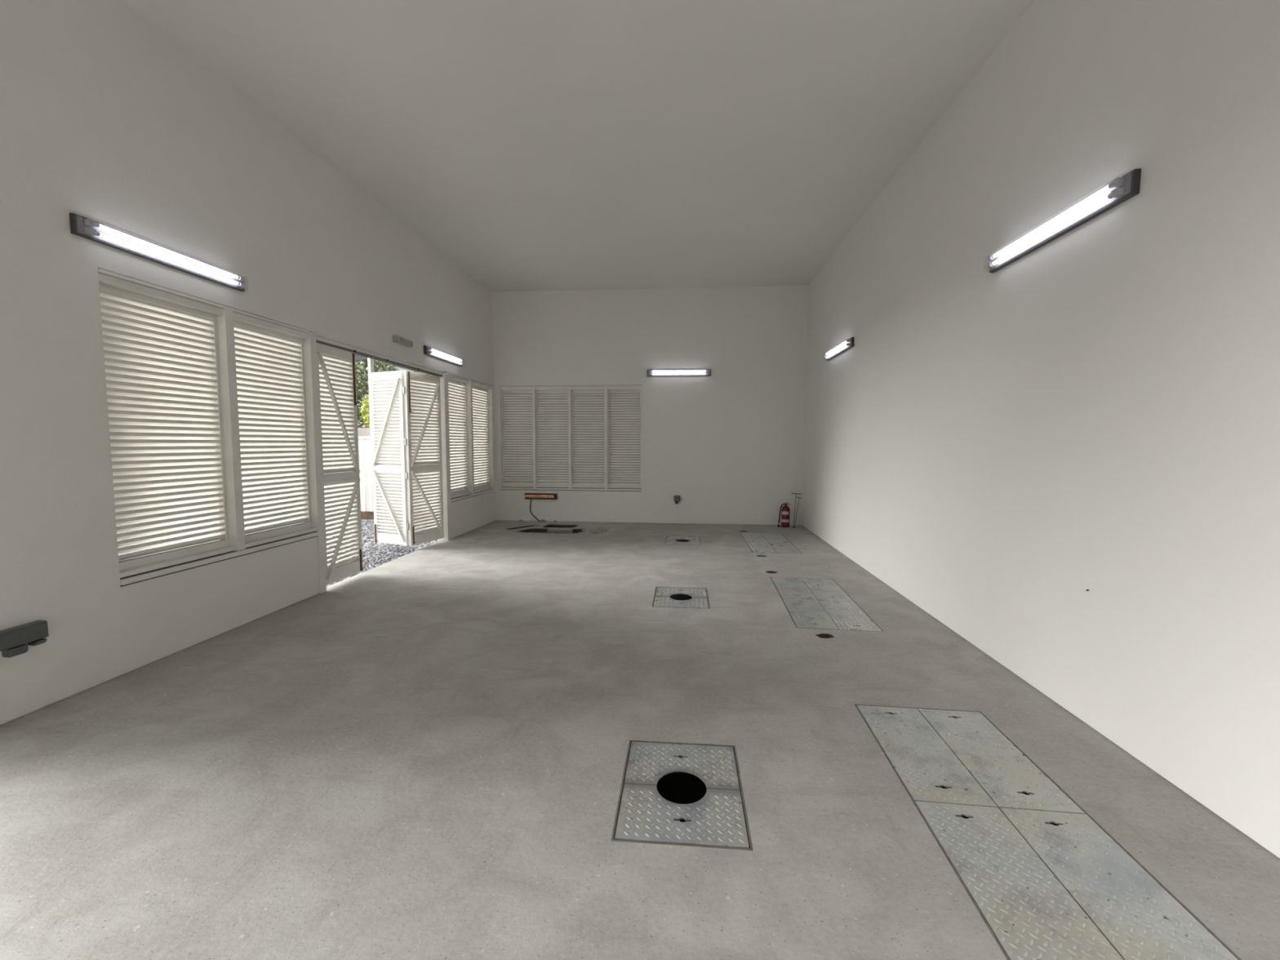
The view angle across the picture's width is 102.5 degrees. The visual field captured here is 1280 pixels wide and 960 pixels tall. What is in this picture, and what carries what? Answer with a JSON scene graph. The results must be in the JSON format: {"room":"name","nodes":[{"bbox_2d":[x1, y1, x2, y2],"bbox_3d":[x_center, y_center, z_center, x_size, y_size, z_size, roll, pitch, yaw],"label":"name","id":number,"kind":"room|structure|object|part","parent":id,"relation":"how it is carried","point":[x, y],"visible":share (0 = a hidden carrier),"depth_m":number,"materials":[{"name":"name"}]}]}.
{"room":"empty utility room","nodes":[
{"label":"empty utility room","id":0,"kind":"room"},
{"bbox_2d":[0,0,496,724],"bbox_3d":[-3.590,-0.976,3.821,0.200,4.565,13.130,1,4,5],"label":"wall","id":1,"kind":"structure","parent":0,"point":[105,118],"depth_m":3.48,"materials":[{"name":"white paint"}]},
{"bbox_2d":[0,620,48,657],"bbox_3d":[-3.546,0.917,2.923,0.074,0.156,0.260,1,4,5],"label":"box","id":2,"kind":"object","parent":1,"relation":"attached to","point":[13,641],"visible":1,"depth_m":2.92,"materials":[{"name":"grey plastic"}]},
{"bbox_2d":[69,213,244,291],"bbox_3d":[-3.439,-1.637,3.795,0.092,0.124,1.240,1,4,5],"label":"lamp","id":3,"kind":"object","parent":1,"relation":"attached to","point":[81,226],"visible":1,"depth_m":3.62,"materials":[{"name":"white"}]},
{"bbox_2d":[97,268,326,593],"bbox_3d":[-3.512,-0.097,4.426,0.161,2.725,1.978,1,4,5],"label":"window","id":4,"kind":"structure","parent":1,"relation":"in","point":[207,401],"depth_m":4.17,"materials":[{"name":"white paint"}]},
{"bbox_3d":[-3.591,-0.378,3.878,0.050,1.844,0.869,1,4,5],"label":"louvre panel","id":5,"kind":"part","parent":4,"relation":"part of","materials":[{"name":"white paint"}]},
{"bbox_3d":[-3.592,-0.366,3.879,0.067,1.939,0.913,1,4,5],"label":"panel frame","id":6,"kind":"part","parent":4,"relation":"part of","materials":[{"name":"white wood"}]},
{"bbox_3d":[-3.514,-1.407,4.286,0.155,0.078,1.890,1,4,5],"label":"frame","id":7,"kind":"part","parent":4,"relation":"part of","materials":[{"name":"white wood"}]},
{"bbox_3d":[-3.518,0.629,4.435,0.161,0.038,1.890,1,4,5],"label":"sill","id":8,"kind":"part","parent":4,"relation":"part of","materials":[{"name":"white wood"}]},
{"bbox_3d":[-3.508,-0.449,4.857,0.050,1.844,0.853,1,4,5],"label":"louvre panel","id":9,"kind":"part","parent":4,"relation":"part of","materials":[{"name":"white paint"}]},
{"bbox_3d":[-3.509,-0.437,4.858,0.067,1.939,0.897,1,4,5],"label":"panel frame","id":10,"kind":"part","parent":4,"relation":"part of","materials":[{"name":"white wood"}]},
{"bbox_2d":[307,332,444,376],"bbox_3d":[-3.289,-1.584,6.732,0.120,0.092,2.855,1,4,5],"label":"rail","id":11,"kind":"structure","parent":1,"relation":"attached to","point":[362,351],"depth_m":6.35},
{"bbox_2d":[315,342,363,585],"bbox_3d":[-3.362,-0.170,5.748,0.076,2.580,0.672,1,4,5],"label":"door","id":12,"kind":"structure","parent":11,"relation":"attached to","point":[336,367],"depth_m":5.75,"materials":[{"name":"white paint"}]},
{"bbox_3d":[-3.377,-0.719,5.709,0.042,1.278,0.548,1,4,5],"label":"louvre panel","id":13,"kind":"part","parent":12,"relation":"part of","materials":[{"name":"white paint"}]},
{"bbox_3d":[-3.381,0.493,5.798,0.042,0.948,0.548,1,4,5],"label":"louvre panel","id":14,"kind":"part","parent":12,"relation":"part of","materials":[{"name":"white paint"}]},
{"bbox_2d":[404,370,444,546],"bbox_3d":[-3.288,-0.325,7.879,0.076,2.580,0.720,2,4,18],"label":"door","id":15,"kind":"structure","parent":11,"relation":"attached to","point":[422,395],"depth_m":7.84,"materials":[{"name":"white paint"}]},
{"bbox_2d":[368,370,408,545],"bbox_3d":[-3.748,-0.317,7.668,0.698,2.570,0.076,2,5,23],"label":"door","id":16,"kind":"structure","parent":15,"relation":"attached to","point":[387,388],"depth_m":7.67,"materials":[{"name":"white paint"}]},
{"bbox_3d":[-3.756,-0.862,7.651,0.540,1.278,0.042,2,5,23],"label":"louvre panel","id":17,"kind":"part","parent":16,"relation":"part of","materials":[{"name":"white paint"}]},
{"bbox_3d":[-3.760,0.345,7.739,0.540,0.938,0.042,2,5,23],"label":"louvre panel","id":18,"kind":"part","parent":16,"relation":"part of","materials":[{"name":"white paint"}]},
{"bbox_3d":[-3.302,-0.874,7.845,0.042,1.278,0.596,2,4,18],"label":"louvre panel","id":19,"kind":"part","parent":15,"relation":"part of","materials":[{"name":"white paint"}]},
{"bbox_3d":[-3.306,0.337,7.933,0.042,0.948,0.596,2,4,18],"label":"louvre panel","id":20,"kind":"part","parent":15,"relation":"part of","materials":[{"name":"white paint"}]},
{"bbox_2d":[392,335,413,346],"bbox_3d":[-3.186,-1.867,6.912,0.069,0.086,0.410,1,4,5],"label":"emergency light","id":21,"kind":"object","parent":1,"relation":"attached to","point":[397,339],"visible":1,"depth_m":6.85,"materials":[{"name":"grey plastic"}]},
{"bbox_2d":[423,345,463,366],"bbox_3d":[-3.071,-1.952,8.129,0.092,0.124,1.240,1,4,5],"label":"lamp","id":22,"kind":"object","parent":1,"relation":"attached to","point":[428,351],"visible":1,"depth_m":8.00,"materials":[{"name":"white"}]},
{"bbox_2d":[439,372,494,540],"bbox_3d":[-3.099,-0.450,9.294,0.161,2.725,2.105,1,4,5],"label":"window","id":23,"kind":"structure","parent":1,"relation":"in","point":[467,418],"depth_m":9.15,"materials":[{"name":"white paint"}]},
{"bbox_3d":[-3.174,-0.735,8.794,0.050,1.844,0.826,1,4,5],"label":"louvre panel","id":24,"kind":"part","parent":23,"relation":"part of","materials":[{"name":"white paint"}]},
{"bbox_3d":[-3.175,-0.723,8.795,0.067,1.939,0.870,1,4,5],"label":"panel frame","id":25,"kind":"part","parent":23,"relation":"part of","materials":[{"name":"white wood"}]},
{"bbox_3d":[-3.091,-1.768,9.268,0.155,0.078,1.965,1,4,5],"label":"frame","id":26,"kind":"part","parent":23,"relation":"part of","materials":[{"name":"white wood"}]},
{"bbox_3d":[-3.095,0.267,9.416,0.161,0.038,1.965,1,4,5],"label":"sill","id":27,"kind":"part","parent":23,"relation":"part of","materials":[{"name":"white wood"}]},
{"bbox_3d":[-3.092,-0.794,9.776,0.067,1.939,0.945,1,4,5],"label":"panel frame","id":28,"kind":"part","parent":23,"relation":"part of","materials":[{"name":"white wood"}]},
{"bbox_3d":[-3.090,-0.806,9.775,0.050,1.844,0.901,1,4,5],"label":"louvre panel","id":29,"kind":"part","parent":23,"relation":"part of","materials":[{"name":"white paint"}]},
{"bbox_2d":[121,0,1033,292],"bbox_3d":[-0.435,-3.321,3.383,6.516,0.200,13.530,1,4,5],"label":"ceiling","id":30,"kind":"structure","parent":0,"point":[536,145],"depth_m":4.59,"materials":[{"name":"paint"}]},
{"bbox_2d":[0,520,1279,959],"bbox_3d":[-0.452,1.411,3.728,6.316,0.160,13.330,1,4,5],"label":"floor","id":31,"kind":"structure","parent":0,"point":[421,754],"depth_m":2.46,"materials":[{"name":"concrete"}]},
{"bbox_2d":[513,527,586,533],"bbox_3d":[-1.608,0.916,9.312,1.277,0.006,0.601,1,4,5],"label":"concrete","id":32,"kind":"object","parent":31,"relation":"on","point":[583,529],"visible":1,"depth_m":9.17,"materials":[{"name":"grey concrete"}]},
{"bbox_2d":[542,524,578,528],"bbox_3d":[-1.528,0.879,9.821,0.716,0.005,0.445,1,4,5],"label":"concrete","id":33,"kind":"object","parent":31,"relation":"on","point":[548,524],"visible":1,"depth_m":9.80,"materials":[{"name":"grey concrete"}]},
{"bbox_2d":[589,528,608,533],"bbox_3d":[-0.741,0.914,9.268,0.346,0.023,0.536,1,4,5],"label":"rubble","id":34,"kind":"object","parent":31,"relation":"on","point":[604,529],"visible":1,"depth_m":9.25,"materials":[{"name":"concrete"}]},
{"bbox_2d":[652,586,710,608],"bbox_3d":[0.427,1.231,5.342,0.562,0.030,0.704,1,4,5],"label":"frame","id":35,"kind":"object","parent":31,"relation":"in","point":[655,587],"visible":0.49,"depth_m":5.35,"materials":[{"name":"grey metal"}]},
{"bbox_2d":[653,595,708,608],"bbox_3d":[0.412,1.231,5.171,0.536,0.010,0.336,1,4,5],"label":"cover","id":36,"kind":"object","parent":35,"relation":"on","point":[665,602],"visible":1,"depth_m":5.14,"materials":[{"name":"grey metal"}]},
{"bbox_2d":[655,586,706,597],"bbox_3d":[0.441,1.206,5.511,0.536,0.010,0.336,1,4,5],"label":"cover","id":37,"kind":"object","parent":35,"relation":"on","point":[660,591],"visible":1,"depth_m":5.51,"materials":[{"name":"grey metal"}]},
{"bbox_2d":[611,739,752,850],"bbox_3d":[0.194,1.445,2.396,0.562,0.030,0.704,1,4,5],"label":"frame","id":38,"kind":"object","parent":31,"relation":"in","point":[750,848],"visible":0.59,"depth_m":2.28,"materials":[{"name":"grey metal"}]},
{"bbox_2d":[614,783,749,848],"bbox_3d":[0.179,1.445,2.225,0.536,0.010,0.336,1,4,5],"label":"cover","id":39,"kind":"object","parent":38,"relation":"on","point":[717,819],"visible":1,"depth_m":2.19,"materials":[{"name":"grey metal"}]},
{"bbox_2d":[624,742,739,790],"bbox_3d":[0.208,1.420,2.564,0.536,0.010,0.336,1,4,5],"label":"cover","id":40,"kind":"object","parent":38,"relation":"on","point":[648,762],"visible":1,"depth_m":2.56,"materials":[{"name":"grey metal"}]},
{"bbox_2d":[665,536,700,545],"bbox_3d":[0.704,1.007,8.425,0.562,0.030,0.704,1,4,5],"label":"frame","id":41,"kind":"object","parent":31,"relation":"in","point":[666,536],"visible":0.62,"depth_m":8.45,"materials":[{"name":"grey metal"}]},
{"bbox_2d":[666,540,699,545],"bbox_3d":[0.689,1.007,8.255,0.536,0.010,0.336,1,4,5],"label":"cover","id":42,"kind":"object","parent":41,"relation":"on","point":[668,542],"visible":1,"depth_m":8.24,"materials":[{"name":"grey metal"}]},
{"bbox_2d":[666,536,699,541],"bbox_3d":[0.718,0.982,8.594,0.536,0.010,0.336,1,4,5],"label":"cover","id":43,"kind":"object","parent":41,"relation":"on","point":[668,538],"visible":1,"depth_m":8.61,"materials":[{"name":"grey metal"}]},
{"bbox_2d":[739,532,803,554],"bbox_3d":[2.076,1.021,8.305,0.726,0.030,1.714,1,4,5],"label":"frame","id":44,"kind":"object","parent":31,"relation":"in","point":[740,532],"visible":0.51,"depth_m":7.92,"materials":[{"name":"grey metal"}]},
{"bbox_2d":[741,533,767,542],"bbox_3d":[1.935,0.976,8.741,0.350,0.010,0.844,1,4,5],"label":"plate","id":45,"kind":"object","parent":44,"relation":"on","point":[748,537],"visible":1,"depth_m":8.71,"materials":[{"name":"grey metal"}]},
{"bbox_2d":[746,542,777,553],"bbox_3d":[1.863,1.037,7.896,0.350,0.010,0.844,1,4,5],"label":"plate","id":46,"kind":"object","parent":44,"relation":"on","point":[756,547],"visible":1,"depth_m":7.83,"materials":[{"name":"grey metal"}]},
{"bbox_2d":[760,533,790,542],"bbox_3d":[2.289,0.979,8.711,0.350,0.010,0.844,1,4,5],"label":"plate","id":47,"kind":"object","parent":44,"relation":"on","point":[770,537],"visible":1,"depth_m":8.71,"materials":[{"name":"grey metal"}]},
{"bbox_2d":[768,542,802,554],"bbox_3d":[2.218,1.041,7.867,0.350,0.010,0.844,1,4,5],"label":"plate","id":48,"kind":"object","parent":44,"relation":"on","point":[780,548],"visible":1,"depth_m":7.84,"materials":[{"name":"grey metal"}]},
{"bbox_2d":[777,502,790,527],"bbox_3d":[2.743,0.661,9.806,0.232,0.474,0.157,1,4,5],"label":"fire extinguisher","id":49,"kind":"object","parent":31,"relation":"on","point":[785,511],"visible":1,"depth_m":9.75,"materials":[{"name":"red metal"}]},
{"bbox_2d":[506,524,1062,826],"bbox_3d":[-0.278,1.561,5.759,5.070,0.746,8.345,1,4,5],"label":"lining","id":50,"kind":"object","parent":31,"relation":"attached to","point":[679,788],"visible":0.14,"depth_m":2.77,"materials":[{"name":"concrete"}]},
{"bbox_2d":[546,528,573,533],"bbox_3d":[-1.474,1.060,9.489,0.470,0.296,0.060,1,4,5],"label":"channel","id":51,"kind":"object","parent":50,"relation":"in","point":[552,531],"visible":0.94,"depth_m":9.46,"materials":[{"name":"grey metal"}]},
{"bbox_2d":[791,493,801,527],"bbox_3d":[3.002,0.577,9.836,0.191,0.632,0.280,1,4,11],"label":"key","id":52,"kind":"object","parent":31,"relation":"on","point":[791,493],"visible":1,"depth_m":9.88,"materials":[{"name":"metal"}]},
{"bbox_2d":[793,497,801,528],"bbox_3d":[2.985,0.612,9.785,0.082,0.569,0.313,3,5,38],"label":"key","id":53,"kind":"object","parent":31,"relation":"on","point":[797,497],"visible":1,"depth_m":9.78,"materials":[{"name":"metal"}]},
{"bbox_2d":[815,633,835,638],"bbox_3d":[1.540,1.328,4.277,0.151,0.063,0.104,-1,4,-17],"label":"drain","id":54,"kind":"object","parent":31,"relation":"in","point":[821,635],"depth_m":4.31,"materials":[{"name":"black metal"}]},
{"bbox_2d":[770,577,884,631],"bbox_3d":[1.820,1.242,5.267,0.726,0.030,1.714,1,4,7],"label":"frame","id":55,"kind":"object","parent":31,"relation":"in","point":[771,577],"visible":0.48,"depth_m":4.95,"materials":[{"name":"grey metal"}]},
{"bbox_2d":[771,577,817,599],"bbox_3d":[1.694,1.196,5.707,0.350,0.010,0.844,1,4,7],"label":"plate","id":56,"kind":"object","parent":55,"relation":"on","point":[788,588],"visible":1,"depth_m":5.65,"materials":[{"name":"grey metal"}]},
{"bbox_2d":[782,598,839,629],"bbox_3d":[1.594,1.257,4.865,0.350,0.010,0.844,1,4,7],"label":"plate","id":57,"kind":"object","parent":55,"relation":"on","point":[805,613],"visible":1,"depth_m":4.81,"materials":[{"name":"grey metal"}]},
{"bbox_2d":[801,577,853,600],"bbox_3d":[2.047,1.200,5.666,0.350,0.010,0.844,1,4,7],"label":"plate","id":58,"kind":"object","parent":55,"relation":"on","point":[821,588],"visible":1,"depth_m":5.62,"materials":[{"name":"grey metal"}]},
{"bbox_2d":[817,600,881,631],"bbox_3d":[1.947,1.261,4.824,0.350,0.010,0.844,1,4,7],"label":"plate","id":59,"kind":"object","parent":55,"relation":"on","point":[846,615],"visible":1,"depth_m":4.77,"materials":[{"name":"grey metal"}]},
{"bbox_2d":[854,704,1241,959],"bbox_3d":[1.584,1.459,2.269,0.726,0.030,1.714,1,4,6],"label":"frame","id":60,"kind":"object","parent":31,"relation":"in","point":[985,717],"visible":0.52,"depth_m":2.06,"materials":[{"name":"grey metal"}]},
{"bbox_2d":[856,705,997,807],"bbox_3d":[1.455,1.414,2.709,0.350,0.010,0.844,1,4,6],"label":"plate","id":61,"kind":"object","parent":60,"relation":"on","point":[921,758],"visible":1,"depth_m":2.61,"materials":[{"name":"grey metal"}]},
{"bbox_2d":[917,708,1084,813],"bbox_3d":[1.808,1.418,2.669,0.350,0.010,0.844,1,4,6],"label":"plate","id":62,"kind":"object","parent":60,"relation":"on","point":[998,766],"visible":1,"depth_m":2.57,"materials":[{"name":"grey metal"}]},
{"bbox_2d":[915,800,1123,959],"bbox_3d":[1.360,1.475,1.866,0.350,0.010,0.844,1,4,6],"label":"plate","id":63,"kind":"object","parent":60,"relation":"on","point":[1028,911],"visible":1,"depth_m":1.85,"materials":[{"name":"grey metal"}]},
{"bbox_2d":[1000,807,1238,959],"bbox_3d":[1.713,1.479,1.827,0.350,0.010,0.844,1,4,6],"label":"plate","id":64,"kind":"object","parent":60,"relation":"on","point":[1135,914],"visible":1,"depth_m":1.84,"materials":[{"name":"grey metal"}]},
{"bbox_2d":[492,284,808,525],"bbox_3d":[0.119,-1.426,10.180,6.516,4.565,0.200,1,4,5],"label":"wall","id":65,"kind":"structure","parent":0,"point":[729,442],"depth_m":10.02,"materials":[{"name":"white paint"}]},
{"bbox_2d":[524,493,557,499],"bbox_3d":[-2.004,0.329,10.357,0.665,0.116,0.060,1,4,5],"label":"bar","id":66,"kind":"object","parent":65,"relation":"attached to","point":[527,495],"visible":1,"depth_m":10.35,"materials":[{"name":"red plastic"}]},
{"bbox_2d":[529,499,539,521],"bbox_3d":[-2.131,0.612,10.389,0.209,0.453,0.050,1,4,5],"label":"cable","id":67,"kind":"object","parent":66,"relation":"hanging from","point":[531,500],"visible":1,"depth_m":10.40,"materials":[{"name":"black rubber"}]},
{"bbox_2d":[497,385,641,491],"bbox_3d":[-1.403,-0.836,10.329,2.885,2.095,0.186,1,4,5],"label":"window","id":68,"kind":"structure","parent":65,"relation":"in","point":[552,437],"depth_m":10.32,"materials":[{"name":"white paint"}]},
{"bbox_3d":[-2.474,-0.852,10.443,0.662,1.916,0.067,1,4,5],"label":"panel frame","id":69,"kind":"part","parent":68,"relation":"part of","materials":[{"name":"white wood"}]},
{"bbox_3d":[-2.474,-0.864,10.441,0.618,1.821,0.036,1,4,5],"label":"louvre panel","id":70,"kind":"part","parent":68,"relation":"part of","materials":[{"name":"white paint"}]},
{"bbox_3d":[-1.757,-0.845,10.383,0.676,1.916,0.067,1,4,5],"label":"panel frame","id":71,"kind":"part","parent":68,"relation":"part of","materials":[{"name":"white wood"}]},
{"bbox_3d":[-1.757,-0.857,10.381,0.632,1.821,0.036,1,4,5],"label":"louvre panel","id":72,"kind":"part","parent":68,"relation":"part of","materials":[{"name":"white paint"}]},
{"bbox_3d":[-1.400,-1.834,10.247,2.885,0.078,0.155,1,4,5],"label":"frame","id":73,"kind":"part","parent":68,"relation":"part of","materials":[{"name":"white wood"}]},
{"bbox_3d":[-1.408,0.179,10.390,2.885,0.038,0.161,1,4,5],"label":"sill","id":74,"kind":"part","parent":68,"relation":"part of","materials":[{"name":"white wood"}]},
{"bbox_3d":[-1.031,-0.838,10.322,0.678,1.916,0.067,1,4,5],"label":"panel frame","id":75,"kind":"part","parent":68,"relation":"part of","materials":[{"name":"white wood"}]},
{"bbox_3d":[-1.031,-0.850,10.319,0.634,1.821,0.036,1,4,5],"label":"louvre panel","id":76,"kind":"part","parent":68,"relation":"part of","materials":[{"name":"white paint"}]},
{"bbox_3d":[-0.305,-0.831,10.261,0.675,1.916,0.067,1,4,5],"label":"panel frame","id":77,"kind":"part","parent":68,"relation":"part of","materials":[{"name":"white wood"}]},
{"bbox_3d":[-0.305,-0.843,10.258,0.631,1.821,0.036,1,4,5],"label":"louvre panel","id":78,"kind":"part","parent":68,"relation":"part of","materials":[{"name":"white paint"}]},
{"bbox_2d":[674,495,679,503],"bbox_3d":[0.731,0.387,10.120,0.124,0.160,0.078,1,4,5],"label":"junction box","id":79,"kind":"object","parent":65,"relation":"attached to","point":[677,498],"visible":1,"depth_m":10.08,"materials":[{"name":"grey plastic"}]},
{"bbox_2d":[646,368,711,376],"bbox_3d":[0.751,-2.078,9.932,1.240,0.124,0.092,1,4,5],"label":"lamp","id":80,"kind":"object","parent":65,"relation":"attached to","point":[697,372],"visible":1,"depth_m":9.93,"materials":[{"name":"white"}]},
{"bbox_2d":[801,0,1279,857],"bbox_3d":[2.704,-0.915,3.291,0.200,4.565,13.130,1,4,5],"label":"wall","id":81,"kind":"structure","parent":0,"point":[1097,411],"depth_m":2.88,"materials":[{"name":"white paint"}]},
{"bbox_2d":[824,337,854,360],"bbox_3d":[2.932,-1.935,7.630,0.092,0.124,1.240,1,4,5],"label":"lamp","id":82,"kind":"object","parent":81,"relation":"attached to","point":[849,344],"visible":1,"depth_m":7.47,"materials":[{"name":"white"}]},
{"bbox_2d":[986,168,1141,272],"bbox_3d":[2.559,-1.570,3.236,0.092,0.124,1.240,1,4,5],"label":"lamp","id":83,"kind":"object","parent":81,"relation":"attached to","point":[1122,188],"visible":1,"depth_m":3.01,"materials":[{"name":"white"}]},
{"label":"outside","id":84,"kind":"structure","parent":0,"visible":0},
{"bbox_2d":[116,507,437,586],"bbox_3d":[-21.087,0.824,11.912,35.993,0.175,70.000,1,4,5],"label":"ground","id":85,"kind":"structure","parent":84,"point":[370,520],"depth_m":9.00,"materials":[{"name":"stone"}]},
{"bbox_2d":[173,427,370,507],"bbox_3d":[-8.755,-0.290,12.797,8.400,2.005,0.200,1,4,5],"label":"wall","id":86,"kind":"structure","parent":85,"relation":"on","point":[362,432],"depth_m":12.46,"materials":[{"name":"white paint"}]},
{"bbox_2d":[244,436,463,520],"bbox_3d":[-6.494,-0.046,11.075,5.600,1.785,0.115,1,4,5],"label":"wall","id":87,"kind":"structure","parent":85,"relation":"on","point":[365,454],"depth_m":11.00,"materials":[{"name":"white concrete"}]},
{"bbox_3d":[-6.495,0.756,11.151,5.600,0.175,0.060,1,4,5],"label":"board","id":88,"kind":"part","parent":87,"relation":"part of","materials":[{"name":"brown"}]},
{"bbox_3d":[-6.493,-0.909,10.988,5.600,0.050,0.065,1,4,5],"label":"rail","id":89,"kind":"part","parent":87,"relation":"part of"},
{"bbox_2d":[359,394,369,427],"bbox_3d":[-6.620,-0.833,13.339,1.200,3.031,1.042,1,4,5],"label":"shrub","id":90,"kind":"object","parent":85,"relation":"on","point":[365,415],"visible":0.16,"depth_m":13.03,"materials":[{"name":"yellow plant"}]},
{"bbox_2d":[367,357,373,436],"bbox_3d":[-5.947,-2.278,11.361,0.119,6.200,0.068,1,4,5],"label":"pole","id":91,"kind":"object","parent":85,"relation":"on","point":[371,366],"visible":0.06,"depth_m":11.33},
{"bbox_2d":[355,358,399,427],"bbox_3d":[-7.723,-1.539,15.249,2.146,4.153,1.748,1,4,5],"label":"tree","id":92,"kind":"object","parent":85,"relation":"on","point":[362,374],"visible":0.19,"depth_m":14.76,"materials":[{"name":"green plant"}]},
{"bbox_2d":[325,520,440,586],"bbox_3d":[-4.756,1.042,8.224,3.026,0.038,5.046,1,4,5],"label":"gravel","id":93,"kind":"object","parent":85,"relation":"on","point":[388,555],"visible":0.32,"depth_m":7.83,"materials":[{"name":"gravel"}]},
{"bbox_2d":[355,354,418,426],"bbox_3d":[-10.923,-2.770,19.241,4.150,6.000,3.400,1,4,5],"label":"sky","id":94,"kind":"structure","parent":85,"relation":"on","point":[357,357],"depth_m":17.92,"materials":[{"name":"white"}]},
{"bbox_2d":[360,384,484,484],"bbox_3d":[-6.729,-1.690,17.631,4.800,4.110,2.253,1,4,5],"label":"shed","id":95,"kind":"object","parent":85,"relation":"on","point":[366,395],"visible":0.02,"depth_m":16.86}
]}

